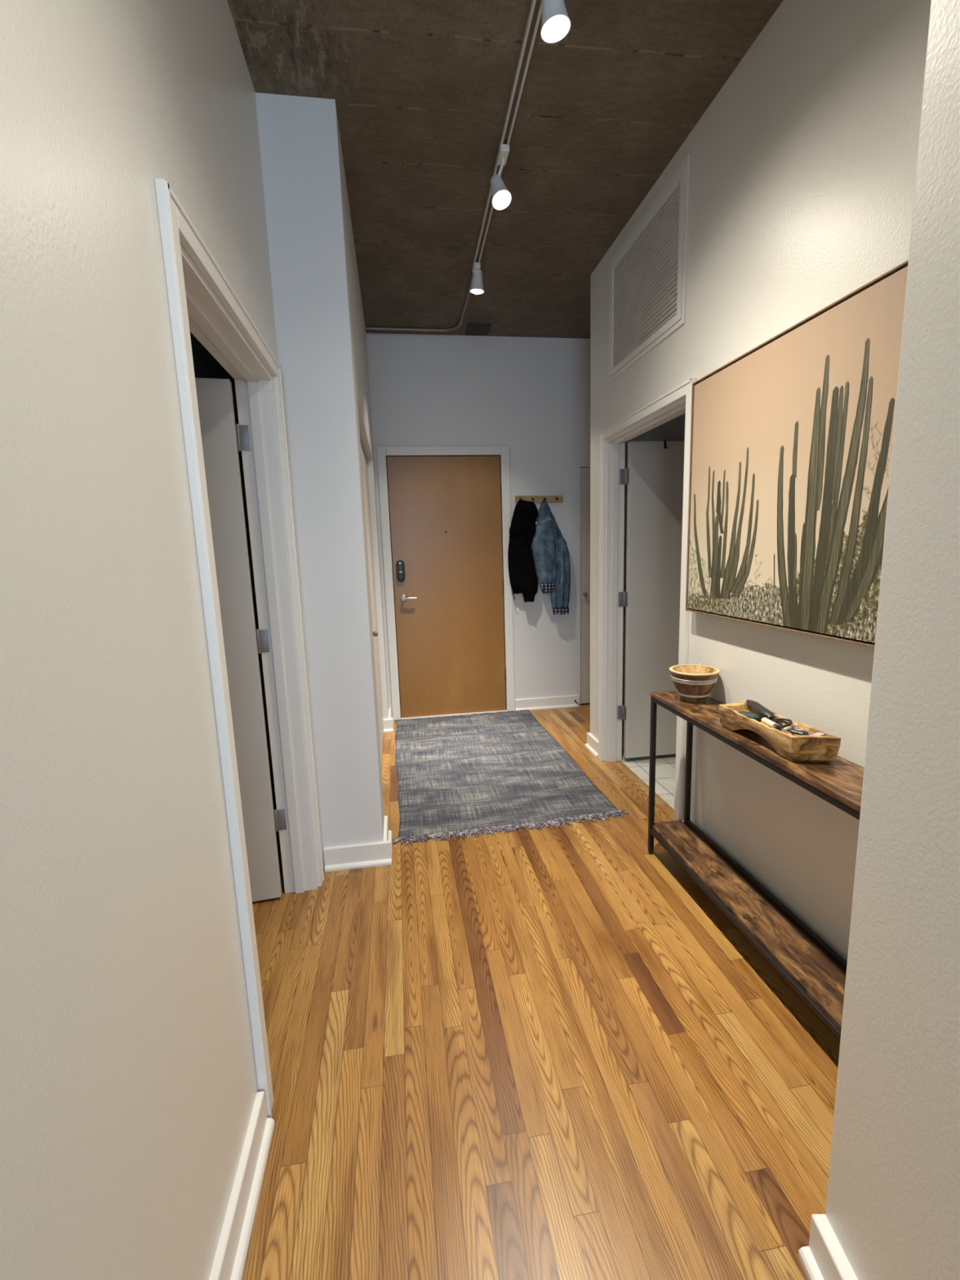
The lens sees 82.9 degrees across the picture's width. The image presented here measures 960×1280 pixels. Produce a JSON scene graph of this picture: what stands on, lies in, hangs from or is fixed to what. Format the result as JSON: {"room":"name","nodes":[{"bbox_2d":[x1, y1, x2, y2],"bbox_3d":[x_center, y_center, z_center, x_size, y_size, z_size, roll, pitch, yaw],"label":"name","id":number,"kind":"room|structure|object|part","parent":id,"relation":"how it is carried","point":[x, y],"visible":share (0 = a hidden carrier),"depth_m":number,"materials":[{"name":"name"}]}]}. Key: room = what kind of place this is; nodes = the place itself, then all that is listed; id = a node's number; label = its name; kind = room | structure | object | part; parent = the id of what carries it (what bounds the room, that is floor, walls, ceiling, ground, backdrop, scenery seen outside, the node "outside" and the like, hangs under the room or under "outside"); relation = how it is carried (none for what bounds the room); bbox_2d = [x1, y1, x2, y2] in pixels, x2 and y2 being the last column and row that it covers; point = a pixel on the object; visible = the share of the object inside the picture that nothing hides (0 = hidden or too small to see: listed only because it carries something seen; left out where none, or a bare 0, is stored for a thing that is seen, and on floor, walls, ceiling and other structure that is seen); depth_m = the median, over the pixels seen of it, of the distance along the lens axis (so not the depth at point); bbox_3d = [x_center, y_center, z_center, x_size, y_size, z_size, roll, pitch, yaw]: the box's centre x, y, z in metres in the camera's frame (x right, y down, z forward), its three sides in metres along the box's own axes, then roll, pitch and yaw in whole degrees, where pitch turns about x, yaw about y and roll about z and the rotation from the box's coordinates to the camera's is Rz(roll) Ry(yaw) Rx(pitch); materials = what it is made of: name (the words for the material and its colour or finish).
{"room":"apartment entry hallway","nodes":[
{"label":"apartment entry hallway","id":0,"kind":"room"},
{"bbox_2d":[0,0,317,1279],"bbox_3d":[-0.577,-0.216,0.614,0.125,3.042,3.240,-3,9,-8],"label":"wall","id":1,"kind":"structure","parent":0,"point":[129,1085],"depth_m":0.77,"materials":[{"name":"paint"}]},
{"bbox_2d":[154,178,324,1118],"bbox_3d":[-0.708,0.093,1.683,0.151,2.095,1.037,-3,9,-8],"label":"trim","id":2,"kind":"structure","parent":1,"relation":"attached to","point":[194,308],"depth_m":1.86,"materials":[{"name":"white wood"}]},
{"bbox_2d":[195,377,286,902],"bbox_3d":[-1.242,0.099,1.966,0.900,2.000,0.112,-4,10,-13],"label":"door","id":3,"kind":"structure","parent":1,"relation":"in","point":[219,429],"depth_m":2.04,"materials":[{"name":"white paint"}]},
{"bbox_2d":[208,1091,275,1279],"bbox_3d":[-0.367,1.318,0.311,0.032,0.100,2.110,-3,9,-8],"label":"baseboard","id":4,"kind":"structure","parent":1,"relation":"attached to","point":[230,1257],"depth_m":1.15,"materials":[{"name":"white wood"}]},
{"bbox_3d":[-0.358,1.356,0.319,0.016,0.022,2.110,-3,9,-8],"label":"shoe moulding","id":5,"kind":"part","parent":4,"relation":"part of","materials":[{"name":"white wood"}]},
{"bbox_2d":[190,92,388,868],"bbox_3d":[-1.056,-0.632,3.243,0.823,3.042,2.167,-3,9,-8],"label":"wall","id":6,"kind":"structure","parent":0,"point":[321,335],"depth_m":2.21,"materials":[{"name":"paint"}]},
{"bbox_2d":[323,840,391,871],"bbox_3d":[-0.549,0.973,2.450,0.294,0.100,0.032,-3,9,-8],"label":"baseboard","id":7,"kind":"structure","parent":6,"relation":"attached to","point":[353,856],"depth_m":2.45,"materials":[{"name":"white wood"}]},
{"bbox_3d":[-0.547,1.013,2.448,0.294,0.022,0.016,-3,9,-8],"label":"shoe moulding","id":8,"kind":"part","parent":7,"relation":"part of","materials":[{"name":"white wood"}]},
{"bbox_2d":[360,440,383,763],"bbox_3d":[-0.663,-0.179,3.351,0.076,2.060,1.622,-3,9,-8],"label":"door","id":9,"kind":"structure","parent":6,"relation":"in","point":[364,463],"depth_m":3.69,"materials":[{"name":"white paint"}]},
{"bbox_3d":[-0.592,-0.034,3.027,0.046,0.033,0.033,-3,9,-8],"label":"knob","id":10,"kind":"part","parent":9,"relation":"part of","materials":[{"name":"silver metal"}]},
{"bbox_2d":[383,815,391,854],"bbox_3d":[-0.441,0.945,2.604,0.032,0.100,0.245,-3,9,-8],"label":"baseboard","id":11,"kind":"structure","parent":6,"relation":"attached to","point":[387,833],"depth_m":2.63,"materials":[{"name":"white paint"}]},
{"bbox_3d":[-0.431,0.983,2.612,0.016,0.022,0.245,-3,9,-8],"label":"shoe moulding","id":12,"kind":"part","parent":11,"relation":"part of","materials":[{"name":"white wood"}]},
{"bbox_2d":[382,718,393,733],"bbox_3d":[-0.726,0.677,4.296,0.078,0.100,0.032,-3,9,-8],"label":"baseboard","id":13,"kind":"structure","parent":6,"relation":"attached to","point":[388,723],"depth_m":4.29,"materials":[{"name":"white paint"}]},
{"bbox_3d":[-0.724,0.717,4.294,0.078,0.022,0.016,-3,9,-8],"label":"shoe moulding","id":14,"kind":"part","parent":13,"relation":"part of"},
{"bbox_2d":[388,708,393,725],"bbox_3d":[-0.729,0.650,4.457,0.032,0.100,0.292,-3,9,-8],"label":"baseboard","id":15,"kind":"structure","parent":6,"relation":"attached to","point":[389,709],"depth_m":4.46,"materials":[{"name":"white wood"}]},
{"bbox_2d":[366,333,590,717],"bbox_3d":[0.064,-0.886,4.578,3.450,3.042,0.180,-3,9,-8],"label":"wall","id":16,"kind":"structure","parent":0,"point":[531,396],"depth_m":4.37,"materials":[{"name":"paint"}]},
{"bbox_2d":[376,445,515,719],"bbox_3d":[-0.252,-0.447,4.507,1.055,2.218,0.024,-3,9,-8],"label":"trim","id":17,"kind":"structure","parent":16,"relation":"attached to","point":[502,451],"depth_m":4.44,"materials":[{"name":"white wood"}]},
{"bbox_2d":[386,455,506,717],"bbox_3d":[-0.257,-0.422,4.539,0.935,2.160,0.183,-3,9,-8],"label":"door","id":18,"kind":"structure","parent":16,"relation":"in","point":[446,511],"depth_m":4.51,"materials":[{"name":"brown wood"}]},
{"bbox_3d":[-0.582,-0.345,4.442,0.134,0.056,0.069,-3,9,-8],"label":"lever handle","id":19,"kind":"part","parent":18,"relation":"part of","materials":[{"name":"silver metal"}]},
{"bbox_2d":[400,709,506,719],"bbox_3d":[-0.219,0.642,4.685,0.915,0.010,0.060,-3,9,-8],"label":"trim","id":20,"kind":"structure","parent":16,"relation":"attached to","point":[494,711],"depth_m":4.67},
{"bbox_2d":[515,495,562,502],"bbox_3d":[0.491,-1.160,4.472,0.404,0.061,0.071,-3,9,-8],"label":"coat rack","id":21,"kind":"object","parent":16,"relation":"attached to","point":[535,499],"visible":0.98,"depth_m":4.49,"materials":[{"name":"brown wood"}]},
{"bbox_2d":[507,499,538,602],"bbox_3d":[0.357,-0.728,4.478,0.252,0.834,0.115,-3,9,-8],"label":"jacket","id":22,"kind":"object","parent":21,"relation":"hanging from","point":[523,578],"visible":1,"depth_m":4.45,"materials":[{"name":"fabric"}]},
{"bbox_2d":[520,500,538,517],"bbox_3d":[0.404,-1.066,4.410,0.143,0.141,0.072,-3,9,-8],"label":"hood","id":23,"kind":"object","parent":22,"relation":"attached to","point":[528,508],"depth_m":4.39,"materials":[{"name":"black fabric"}]},
{"bbox_2d":[532,499,570,614],"bbox_3d":[0.593,-0.683,4.507,0.331,0.951,0.144,-3,9,-8],"label":"denim jacket","id":24,"kind":"object","parent":21,"relation":"hanging from","point":[550,552],"visible":1,"depth_m":4.49,"materials":[{"name":"blue fabric"}]},
{"bbox_2d":[515,694,579,711],"bbox_3d":[0.594,0.555,4.781,0.580,0.100,0.032,-3,9,-8],"label":"baseboard","id":25,"kind":"structure","parent":16,"relation":"attached to","point":[566,701],"depth_m":4.78,"materials":[{"name":"white wood"}]},
{"bbox_3d":[0.596,0.595,4.779,0.580,0.022,0.016,-3,9,-8],"label":"shoe moulding","id":26,"kind":"part","parent":25,"relation":"part of","materials":[{"name":"white wood"}]},
{"bbox_2d":[580,467,590,703],"bbox_3d":[1.255,-0.457,4.788,0.804,2.052,0.164,-3,9,-8],"label":"door","id":27,"kind":"structure","parent":16,"relation":"in","point":[584,472],"depth_m":4.69,"materials":[{"name":"white paint"}]},
{"bbox_2d":[226,0,782,338],"bbox_3d":[-0.199,-1.851,0.648,10.000,0.152,10.500,-3,9,-8],"label":"ceiling","id":28,"kind":"structure","parent":0,"point":[421,90],"depth_m":2.13,"materials":[{"name":"concrete"}]},
{"bbox_2d":[365,273,472,331],"bbox_3d":[-0.263,-2.276,3.783,1.147,0.021,0.508,7,13,44],"label":"conduit","id":29,"kind":"object","parent":28,"relation":"attached to","point":[468,292],"visible":0.91,"depth_m":4.02,"materials":[{"name":"grey metal"}]},
{"bbox_2d":[471,0,542,269],"bbox_3d":[0.172,-1.947,1.683,0.036,0.021,3.139,-3,9,-7],"label":"track","id":30,"kind":"object","parent":28,"relation":"attached to","point":[535,9],"visible":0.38,"depth_m":1.98,"materials":[{"name":"white metal"}]},
{"bbox_2d":[470,262,484,294],"bbox_3d":[-0.017,-2.108,3.185,0.085,0.135,0.118,-3,9,-8],"label":"spotlight","id":31,"kind":"object","parent":30,"relation":"attached to","point":[477,286],"visible":1,"depth_m":3.17,"materials":[{"name":"white plastic"}]},
{"bbox_3d":[-0.017,-2.067,3.208,0.068,0.046,0.068,-3,9,-8],"label":"bulb","id":32,"kind":"part","parent":31,"relation":"part of","materials":[{"name":"white glass"}]},
{"bbox_2d":[490,143,511,210],"bbox_3d":[0.088,-1.932,2.283,0.084,0.198,0.110,-3,9,-8],"label":"spotlight","id":33,"kind":"object","parent":30,"relation":"attached to","point":[501,197],"visible":1,"depth_m":2.27,"materials":[{"name":"white plastic"}]},
{"bbox_3d":[0.084,-1.968,2.284,0.012,0.079,0.053,-10,12,-40],"label":"stem","id":34,"kind":"part","parent":33,"relation":"part of","materials":[{"name":"white plastic"}]},
{"bbox_3d":[0.088,-1.899,2.292,0.084,0.130,0.103,-3,9,-8],"label":"lamp shade","id":35,"kind":"part","parent":33,"relation":"part of","materials":[{"name":"white plastic"}]},
{"bbox_3d":[0.089,-1.862,2.290,0.067,0.054,0.065,-3,9,-8],"label":"bulb","id":36,"kind":"part","parent":33,"relation":"part of","materials":[{"name":"white glass"}]},
{"bbox_2d":[540,0,570,43],"bbox_3d":[0.210,-1.810,1.522,0.084,0.200,0.090,-3,9,-8],"label":"spotlight","id":37,"kind":"object","parent":30,"relation":"attached to","point":[555,22],"visible":1,"depth_m":1.51,"materials":[{"name":"white plastic"}]},
{"bbox_3d":[0.212,-1.734,1.533,0.067,0.046,0.068,-3,9,-8],"label":"bulb","id":38,"kind":"part","parent":37,"relation":"part of","materials":[{"name":"white glass"}]},
{"bbox_2d":[241,702,839,1279],"bbox_3d":[0.160,1.208,1.190,4.428,0.001,10.300,-3,9,-8],"label":"floor","id":39,"kind":"structure","parent":0,"point":[548,1053],"depth_m":1.47,"materials":[{"name":"brown wood"}]},
{"bbox_2d":[391,709,629,846],"bbox_3d":[0.007,0.797,3.684,1.295,0.012,2.054,-3,9,-8],"label":"woven rug","id":40,"kind":"object","parent":39,"relation":"on","point":[458,775],"visible":0.99,"depth_m":3.32,"materials":[{"name":"grey fabric"}]},
{"bbox_2d":[648,689,864,1039],"bbox_3d":[0.943,0.689,1.863,0.197,0.757,1.207,-3,9,-8],"label":"console table","id":41,"kind":"object","parent":39,"relation":"on","point":[810,966],"visible":0.48,"depth_m":1.79,"materials":[{"name":"brown wood"}]},
{"bbox_3d":[0.768,0.605,2.426,0.020,0.728,0.020,-3,9,-8],"label":"leg","id":42,"kind":"part","parent":41,"relation":"part of","materials":[{"name":"black metal"}]},
{"bbox_3d":[0.939,0.595,2.451,0.020,0.728,0.020,-3,9,-8],"label":"leg","id":43,"kind":"part","parent":41,"relation":"part of","materials":[{"name":"black metal"}]},
{"bbox_2d":[669,664,719,702],"bbox_3d":[0.874,0.182,2.226,0.192,0.129,0.192,-3,9,-8],"label":"wooden bowl","id":44,"kind":"object","parent":41,"relation":"on","point":[691,686],"visible":0.98,"depth_m":2.18,"materials":[{"name":"brown wood"}]},
{"bbox_3d":[0.952,0.946,1.905,0.193,0.020,1.199,-3,9,-8],"label":"shelf rail","id":45,"kind":"part","parent":41,"relation":"part of","materials":[{"name":"black metal"}]},
{"bbox_2d":[652,819,846,1030],"bbox_3d":[0.939,0.929,1.900,0.149,0.015,1.199,-3,9,-8],"label":"shelf","id":46,"kind":"object","parent":41,"relation":"attached to","point":[812,971],"depth_m":1.81,"materials":[{"name":"brown wood"}]},
{"bbox_3d":[0.932,0.342,1.806,0.193,0.020,1.199,-3,9,-8],"label":"rail","id":47,"kind":"part","parent":41,"relation":"part of","materials":[{"name":"black metal"}]},
{"bbox_3d":[1.035,0.920,1.914,0.018,0.022,1.159,-3,9,-8],"label":"shelf rail","id":48,"kind":"part","parent":41,"relation":"part of","materials":[{"name":"black metal"}]},
{"bbox_2d":[718,701,840,762],"bbox_3d":[0.927,0.287,1.727,0.129,0.078,0.398,-3,9,-8],"label":"wooden tray","id":49,"kind":"object","parent":41,"relation":"on","point":[794,748],"visible":0.81,"depth_m":1.60,"materials":[{"name":"brown wood"}]},
{"bbox_2d":[737,711,760,719],"bbox_3d":[0.897,0.252,1.818,0.040,0.020,0.085,-7,11,-28],"label":"pouch","id":50,"kind":"object","parent":49,"relation":"in","point":[753,716],"visible":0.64,"depth_m":1.80,"materials":[{"name":"fabric"}]},
{"bbox_2d":[744,699,774,718],"bbox_3d":[0.940,0.231,1.832,0.040,0.028,0.170,-2,9,0],"label":"case","id":51,"kind":"object","parent":49,"relation":"on","point":[758,708],"visible":0.99,"depth_m":1.81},
{"bbox_2d":[761,717,782,731],"bbox_3d":[0.908,0.262,1.694,0.020,0.020,0.089,-2,9,-2],"label":"cream lighter","id":52,"kind":"object","parent":49,"relation":"in","point":[766,721],"visible":0.91,"depth_m":1.68,"materials":[{"name":"plastic"}]},
{"bbox_2d":[766,715,792,728],"bbox_3d":[0.950,0.260,1.724,0.050,0.029,0.111,-2,9,0],"label":"charging cable","id":53,"kind":"object","parent":49,"relation":"in","point":[775,719],"visible":0.81,"depth_m":1.71,"materials":[{"name":"black plastic"}]},
{"bbox_2d":[781,726,791,732],"bbox_3d":[0.925,0.270,1.641,0.029,0.022,0.026,-3,9,-8],"label":"charm","id":54,"kind":"object","parent":49,"relation":"in","point":[785,729],"visible":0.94,"depth_m":1.63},
{"bbox_2d":[787,728,808,735],"bbox_3d":[0.944,0.273,1.617,0.031,0.014,0.062,-9,12,-36],"label":"key fob","id":55,"kind":"object","parent":49,"relation":"in","point":[797,731],"visible":1,"depth_m":1.61,"materials":[{"name":"black plastic"}]},
{"bbox_2d":[808,732,826,735],"bbox_3d":[0.984,0.278,1.588,0.045,0.018,0.044,-10,12,-42],"label":"mirror","id":56,"kind":"object","parent":49,"relation":"in","point":[815,733],"visible":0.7,"depth_m":1.59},
{"bbox_3d":[0.984,0.276,1.588,0.037,0.001,0.037,-13,-4,-7],"label":"glass","id":57,"kind":"part","parent":56,"relation":"part of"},
{"bbox_2d":[620,750,675,809],"bbox_3d":[2.059,0.886,2.817,2.014,0.014,2.200,-3,9,-8],"label":"floor","id":58,"kind":"structure","parent":0,"point":[664,788],"depth_m":3.38,"materials":[{"name":"tile"}]},
{"bbox_2d":[622,413,685,750],"bbox_3d":[1.317,-0.851,4.122,1.110,3.042,1.102,-3,9,-8],"label":"wall","id":59,"kind":"structure","parent":0,"point":[673,429],"depth_m":3.47,"materials":[{"name":"paint"}]},
{"bbox_2d":[590,0,930,962],"bbox_3d":[0.996,-0.531,2.229,0.108,3.042,2.815,-3,9,-8],"label":"wall","id":60,"kind":"structure","parent":0,"point":[803,162],"depth_m":1.78,"materials":[{"name":"paint"}]},
{"bbox_2d":[584,732,598,757],"bbox_3d":[0.773,0.720,3.737,0.032,0.100,0.224,-3,9,-8],"label":"baseboard","id":61,"kind":"structure","parent":60,"relation":"attached to","point":[592,744],"depth_m":3.73,"materials":[{"name":"white paint"}]},
{"bbox_3d":[0.766,0.759,3.742,0.016,0.022,0.224,-3,9,-8],"label":"shoe moulding","id":62,"kind":"part","parent":61,"relation":"part of","materials":[{"name":"white wood"}]},
{"bbox_2d":[598,377,696,820],"bbox_3d":[0.901,-0.157,2.955,0.134,2.075,1.054,-3,9,-8],"label":"trim","id":63,"kind":"structure","parent":60,"relation":"attached to","point":[611,451],"depth_m":3.30,"materials":[{"name":"white wood"}]},
{"bbox_2d":[608,154,689,382],"bbox_3d":[0.802,-1.740,2.689,0.015,0.640,0.843,-3,9,-8],"label":"air vent","id":64,"kind":"object","parent":60,"relation":"in","point":[647,273],"visible":1,"depth_m":2.59,"materials":[{"name":"white metal"}]},
{"bbox_2d":[617,440,684,758],"bbox_3d":[1.290,-0.222,3.414,0.842,1.970,0.112,-3,9,-8],"label":"door","id":65,"kind":"structure","parent":60,"relation":"in","point":[653,477],"depth_m":3.38,"materials":[{"name":"white paint"}]},
{"bbox_3d":[0.932,0.470,3.501,0.008,0.089,0.032,-3,9,-8],"label":"hinge plate","id":66,"kind":"part","parent":65,"relation":"part of","materials":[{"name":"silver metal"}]},
{"bbox_3d":[0.909,-0.254,3.382,0.008,0.089,0.032,-3,9,-8],"label":"hinge plate","id":67,"kind":"part","parent":65,"relation":"part of","materials":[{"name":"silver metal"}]},
{"bbox_3d":[0.886,-0.983,3.263,0.008,0.089,0.032,-3,9,-8],"label":"hinge plate","id":68,"kind":"part","parent":65,"relation":"part of","materials":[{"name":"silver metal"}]},
{"bbox_2d":[663,440,667,448],"bbox_3d":[1.102,-1.166,3.252,0.012,0.048,0.077,-3,9,-8],"label":"hook","id":69,"kind":"object","parent":65,"relation":"hanging from","point":[664,442],"visible":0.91,"depth_m":3.24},
{"bbox_2d":[685,259,908,647],"bbox_3d":[0.996,-0.494,1.702,0.045,0.932,1.224,-3,9,-8],"label":"framed painting","id":70,"kind":"object","parent":60,"relation":"attached to","point":[792,437],"visible":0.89,"depth_m":1.66,"materials":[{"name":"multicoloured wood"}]},
{"bbox_2d":[825,0,959,1279],"bbox_3d":[0.935,-0.170,0.036,0.962,3.042,1.674,-3,9,-8],"label":"wall","id":71,"kind":"structure","parent":0,"point":[892,1209],"depth_m":0.79,"materials":[{"name":"paint"}]},
{"bbox_2d":[798,1213,857,1279],"bbox_3d":[0.629,1.300,0.229,0.045,0.100,1.690,-2,9,2],"label":"baseboard","id":72,"kind":"structure","parent":71,"relation":"attached to","point":[824,1258],"depth_m":1.02,"materials":[{"name":"white wood"}]},
{"bbox_3d":[0.617,1.338,0.236,0.312,0.023,1.668,-3,9,-8],"label":"shoe moulding","id":73,"kind":"part","parent":72,"relation":"part of","materials":[{"name":"white wood"}]}
]}

